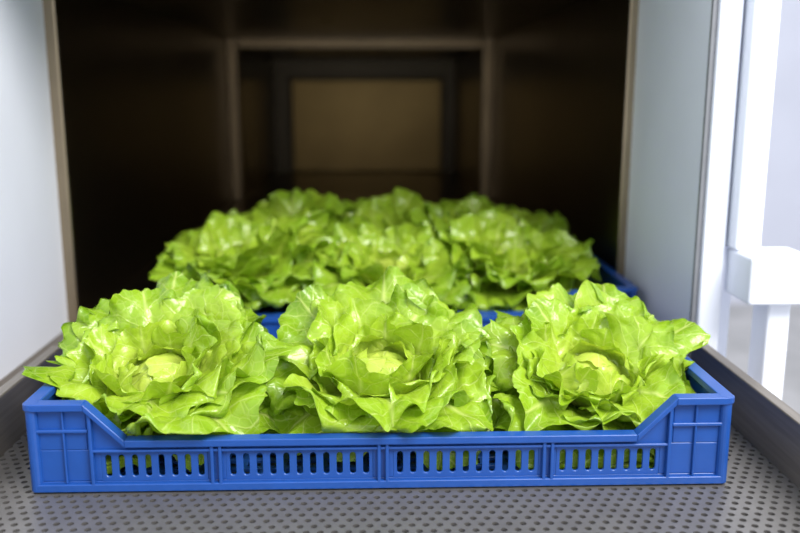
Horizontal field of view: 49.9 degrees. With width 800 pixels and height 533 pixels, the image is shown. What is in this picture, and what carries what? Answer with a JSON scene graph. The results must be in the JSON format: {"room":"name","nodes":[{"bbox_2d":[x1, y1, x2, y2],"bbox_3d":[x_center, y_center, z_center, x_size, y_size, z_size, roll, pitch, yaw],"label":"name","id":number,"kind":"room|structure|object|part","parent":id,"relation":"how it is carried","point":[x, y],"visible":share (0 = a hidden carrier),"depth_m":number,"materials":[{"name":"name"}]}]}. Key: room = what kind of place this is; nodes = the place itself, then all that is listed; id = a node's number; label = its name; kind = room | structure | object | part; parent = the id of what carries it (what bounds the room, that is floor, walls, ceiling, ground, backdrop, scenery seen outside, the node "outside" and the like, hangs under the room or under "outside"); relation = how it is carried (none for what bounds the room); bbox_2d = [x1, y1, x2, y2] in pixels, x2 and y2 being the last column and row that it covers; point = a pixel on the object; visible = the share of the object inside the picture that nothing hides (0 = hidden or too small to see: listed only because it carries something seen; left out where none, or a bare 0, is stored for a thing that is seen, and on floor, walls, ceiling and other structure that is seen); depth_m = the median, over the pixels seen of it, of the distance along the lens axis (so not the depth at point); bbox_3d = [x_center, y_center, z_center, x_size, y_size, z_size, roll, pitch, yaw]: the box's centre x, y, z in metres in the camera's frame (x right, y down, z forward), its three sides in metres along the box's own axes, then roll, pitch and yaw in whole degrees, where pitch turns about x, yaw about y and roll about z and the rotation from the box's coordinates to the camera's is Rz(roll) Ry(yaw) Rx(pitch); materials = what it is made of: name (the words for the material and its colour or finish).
{"room":"food processing plant","nodes":[
{"label":"food processing plant","id":0,"kind":"room"},
{"bbox_2d":[0,171,495,386],"bbox_3d":[-0.110,-0.118,2.352,0.862,0.030,2.730,0,12,-2],"label":"floor","id":1,"kind":"structure","parent":0,"point":[432,187],"depth_m":3.02,"materials":[{"name":"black metal"}]},
{"bbox_2d":[57,0,230,308],"bbox_3d":[-0.526,-0.306,1.946,0.030,0.560,1.465,0,12,-2],"label":"wall","id":2,"kind":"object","parent":1,"relation":"on","point":[145,90],"visible":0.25,"depth_m":1.62,"materials":[{"name":"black metal"}]},
{"bbox_2d":[42,0,79,321],"bbox_3d":[-0.487,-0.157,1.224,0.028,0.500,0.012,0,12,-2],"label":"trim","id":3,"kind":"structure","parent":2,"relation":"attached to","point":[50,12],"depth_m":1.22,"materials":[{"name":"silver metal"}]},
{"bbox_2d":[225,37,243,199],"bbox_3d":[-0.515,-0.456,2.679,0.035,0.500,0.030,0,12,-2],"label":"frame","id":4,"kind":"object","parent":1,"relation":"on","point":[232,60],"visible":0.97,"depth_m":2.67,"materials":[{"name":"silver metal"}]},
{"bbox_2d":[237,37,482,49],"bbox_3d":[-0.122,-0.686,2.644,0.752,0.035,0.030,0,12,-2],"label":"frame","id":5,"kind":"object","parent":4,"relation":"attached to","point":[242,42],"visible":1,"depth_m":2.63,"materials":[{"name":"silver metal"}]},
{"bbox_2d":[238,49,276,199],"bbox_3d":[-0.530,-0.540,3.162,0.035,0.530,0.950,0,12,-2],"label":"wall","id":6,"kind":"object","parent":1,"relation":"on","point":[256,72],"visible":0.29,"depth_m":3.05,"materials":[{"name":"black metal"}]},
{"bbox_2d":[255,254,637,315],"bbox_3d":[0.009,0.029,1.352,0.611,0.081,0.411,0,12,-2],"label":"plastic crate","id":7,"kind":"object","parent":1,"relation":"on","point":[607,274],"visible":0.02,"depth_m":1.24,"materials":[{"name":"blue plastic"}]},
{"bbox_2d":[148,209,341,312],"bbox_3d":[-0.220,0.005,1.245,0.273,0.150,0.306,-1,12,-3],"label":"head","id":8,"kind":"object","parent":7,"relation":"in","point":[264,256],"visible":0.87,"depth_m":1.20},
{"bbox_2d":[227,188,357,238],"bbox_3d":[-0.192,-0.042,1.418,0.273,0.162,0.291,-3,12,-13],"label":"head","id":9,"kind":"object","parent":7,"relation":"in","point":[321,210],"visible":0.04,"depth_m":1.46},
{"bbox_2d":[297,220,473,310],"bbox_3d":[-0.012,0.011,1.243,0.286,0.139,0.247,0,12,1],"label":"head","id":10,"kind":"object","parent":7,"relation":"in","point":[366,251],"visible":0.45,"depth_m":1.22},
{"bbox_2d":[335,187,451,233],"bbox_3d":[-0.019,-0.047,1.431,0.303,0.155,0.287,-5,13,-22],"label":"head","id":11,"kind":"object","parent":7,"relation":"in","point":[386,211],"visible":0.11,"depth_m":1.46},
{"bbox_2d":[410,192,575,251],"bbox_3d":[0.159,-0.039,1.427,0.291,0.147,0.305,-4,12,-20],"label":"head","id":12,"kind":"object","parent":7,"relation":"in","point":[474,204],"visible":0.09,"depth_m":1.45},
{"bbox_2d":[422,208,600,310],"bbox_3d":[0.155,0.000,1.264,0.260,0.152,0.260,1,12,3],"label":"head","id":13,"kind":"object","parent":7,"relation":"in","point":[533,260],"visible":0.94,"depth_m":1.22},
{"bbox_2d":[452,50,481,195],"bbox_3d":[0.257,-0.544,3.185,0.035,0.530,0.950,0,12,-2],"label":"wall","id":14,"kind":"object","parent":1,"relation":"on","point":[467,69],"visible":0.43,"depth_m":3.08,"materials":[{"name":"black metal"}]},
{"bbox_2d":[479,37,493,198],"bbox_3d":[0.271,-0.461,2.702,0.035,0.500,0.030,0,12,-2],"label":"frame","id":15,"kind":"object","parent":1,"relation":"on","point":[487,62],"visible":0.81,"depth_m":2.69,"materials":[{"name":"silver metal"}]},
{"bbox_2d":[491,0,628,269],"bbox_3d":[0.326,-0.311,1.971,0.030,0.560,1.465,0,12,-2],"label":"wall","id":16,"kind":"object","parent":1,"relation":"on","point":[559,76],"visible":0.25,"depth_m":1.65,"materials":[{"name":"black metal"}]},
{"bbox_2d":[615,0,638,276],"bbox_3d":[0.333,-0.162,1.247,0.024,0.500,0.012,0,12,-2],"label":"trim","id":17,"kind":"structure","parent":16,"relation":"attached to","point":[633,5],"depth_m":1.24,"materials":[{"name":"silver metal"}]},
{"bbox_2d":[123,0,578,59],"bbox_3d":[-0.114,-0.649,2.389,0.882,0.065,2.445,0,12,-2],"label":"ceiling","id":18,"kind":"structure","parent":0,"point":[226,18],"depth_m":1.97,"materials":[{"name":"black metal"}]},
{"bbox_2d":[274,60,453,171],"bbox_3d":[-0.151,-0.642,3.658,0.822,0.530,0.040,0,12,-2],"label":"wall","id":19,"kind":"structure","parent":0,"point":[282,69],"depth_m":3.60,"materials":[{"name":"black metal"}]},
{"bbox_2d":[287,76,292,171],"bbox_3d":[-0.461,-0.598,3.619,0.015,0.400,0.035,0,12,-2],"label":"frame","id":20,"kind":"object","parent":19,"relation":"attached to","point":[289,96],"visible":1,"depth_m":3.60,"materials":[{"name":"silver metal"}]},
{"bbox_2d":[291,79,441,171],"bbox_3d":[-0.139,-0.594,3.637,0.630,0.385,0.020,0,12,-2],"label":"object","id":21,"kind":"structure","parent":19,"relation":"in","point":[339,125],"depth_m":3.63,"materials":[{"name":"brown metal"}]},
{"bbox_2d":[291,76,441,78],"bbox_3d":[-0.139,-0.788,3.590,0.630,0.015,0.035,0,12,-2],"label":"frame","id":22,"kind":"object","parent":19,"relation":"attached to","point":[292,77],"visible":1,"depth_m":3.57,"materials":[{"name":"silver metal"}]},
{"bbox_2d":[441,76,445,171],"bbox_3d":[0.183,-0.602,3.638,0.015,0.400,0.035,0,12,-2],"label":"frame","id":23,"kind":"object","parent":19,"relation":"attached to","point":[443,77],"visible":1,"depth_m":3.62,"materials":[{"name":"silver metal"}]},
{"bbox_2d":[726,303,799,413],"bbox_3d":[0.489,1.169,0.607,11.000,0.050,9.300,0,12,-2],"label":"floor","id":24,"kind":"structure","parent":0,"point":[740,315],"depth_m":4.25,"materials":[{"name":"concrete"}]},
{"bbox_2d":[0,0,67,379],"bbox_3d":[-0.515,0.017,1.119,0.060,2.000,0.285,0,12,-2],"label":"panel","id":25,"kind":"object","parent":24,"relation":"on","point":[33,302],"depth_m":1.12,"materials":[{"name":"grey metal"}]},
{"bbox_2d":[225,48,230,179],"bbox_3d":[-0.597,-0.232,2.334,0.030,2.000,2.770,0,12,-2],"label":"shell","id":26,"kind":"object","parent":24,"relation":"on","point":[225,48],"visible":0.02,"depth_m":3.02,"materials":[{"name":"black metal"}]},
{"bbox_2d":[0,344,799,532],"bbox_3d":[-0.012,0.624,0.758,0.753,0.956,0.716,0,12,-2],"label":"conveyor belt","id":27,"kind":"object","parent":24,"relation":"on","point":[760,493],"visible":0.36,"depth_m":0.72,"materials":[{"name":"metal"}]},
{"bbox_3d":[-0.382,0.211,0.656,0.013,0.106,0.692,0,12,-2],"label":"rail","id":28,"kind":"part","parent":27,"relation":"part of","materials":[{"name":"metal"}]},
{"bbox_2d":[22,290,734,492],"bbox_3d":[-0.021,0.113,0.942,0.611,0.081,0.411,0,12,-2],"label":"plastic crate","id":29,"kind":"object","parent":27,"relation":"on","point":[70,441],"visible":0.45,"depth_m":0.75,"materials":[{"name":"blue plastic"}]},
{"bbox_2d":[21,271,292,473],"bbox_3d":[-0.220,0.090,0.835,0.254,0.147,0.254,0,12,1],"label":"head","id":30,"kind":"object","parent":29,"relation":"in","point":[180,356],"visible":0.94,"depth_m":0.81},
{"bbox_2d":[259,266,506,469],"bbox_3d":[-0.004,0.091,0.830,0.275,0.148,0.230,-5,12,-21],"label":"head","id":31,"kind":"object","parent":29,"relation":"in","point":[387,355],"visible":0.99,"depth_m":0.81},
{"bbox_2d":[483,280,710,468],"bbox_3d":[0.188,0.091,0.852,0.248,0.139,0.217,-1,12,-5],"label":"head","id":32,"kind":"object","parent":29,"relation":"in","point":[595,357],"visible":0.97,"depth_m":0.83},
{"bbox_3d":[-0.012,0.212,0.676,0.739,0.002,0.702,0,12,-2],"label":"perforated plate","id":33,"kind":"part","parent":27,"relation":"part of","materials":[{"name":"metal"}]},
{"bbox_3d":[0.358,0.207,0.677,0.013,0.106,0.692,0,12,-2],"label":"rail","id":34,"kind":"part","parent":27,"relation":"part of","materials":[{"name":"metal"}]},
{"bbox_2d":[482,37,730,357],"bbox_3d":[0.344,-0.241,2.376,0.028,2.000,2.740,0,12,-2],"label":"shell","id":35,"kind":"object","parent":24,"relation":"on","point":[725,297],"visible":0.02,"depth_m":1.04,"materials":[{"name":"white metal"}]},
{"bbox_2d":[725,0,781,250],"bbox_3d":[0.389,-0.481,0.899,0.030,0.935,0.060,0,12,-2],"label":"post","id":36,"kind":"object","parent":35,"relation":"attached to","point":[761,18],"visible":0.79,"depth_m":0.94,"materials":[{"name":"white metal"}]},
{"bbox_2d":[624,0,711,320],"bbox_3d":[0.352,0.012,1.144,0.030,2.000,0.285,0,12,-2],"label":"panel","id":37,"kind":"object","parent":24,"relation":"on","point":[672,35],"depth_m":1.09,"materials":[{"name":"grey metal"}]},
{"bbox_2d":[687,0,718,358],"bbox_3d":[0.342,-0.399,0.911,0.006,1.100,0.006,0,12,-2],"label":"seal","id":38,"kind":"object","parent":37,"relation":"attached to","point":[714,7],"visible":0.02,"depth_m":0.97,"materials":[{"name":"grey rubber"}]},
{"bbox_2d":[696,0,743,350],"bbox_3d":[0.358,0.042,0.999,0.026,2.000,0.012,0,12,-2],"label":"strip","id":39,"kind":"object","parent":37,"relation":"attached to","point":[730,12],"visible":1,"depth_m":0.96,"materials":[{"name":"white metal"}]},
{"bbox_2d":[724,247,799,399],"bbox_3d":[0.414,0.505,1.066,0.073,1.065,0.070,0,12,-2],"label":"support bracket","id":40,"kind":"object","parent":24,"relation":"on","point":[770,323],"depth_m":0.96,"materials":[{"name":"white metal"}]},
{"bbox_3d":[0.414,0.010,0.964,0.073,0.053,0.070,0,12,-2],"label":"hinge bracket","id":41,"kind":"part","parent":40,"relation":"part of","materials":[{"name":"white plastic"}]},
{"bbox_2d":[730,0,799,303],"bbox_3d":[0.353,-1.788,4.694,9.000,4.100,0.100,0,12,-2],"label":"wall","id":42,"kind":"structure","parent":0,"point":[781,215],"depth_m":4.93,"materials":[{"name":"white paint"}]}
]}

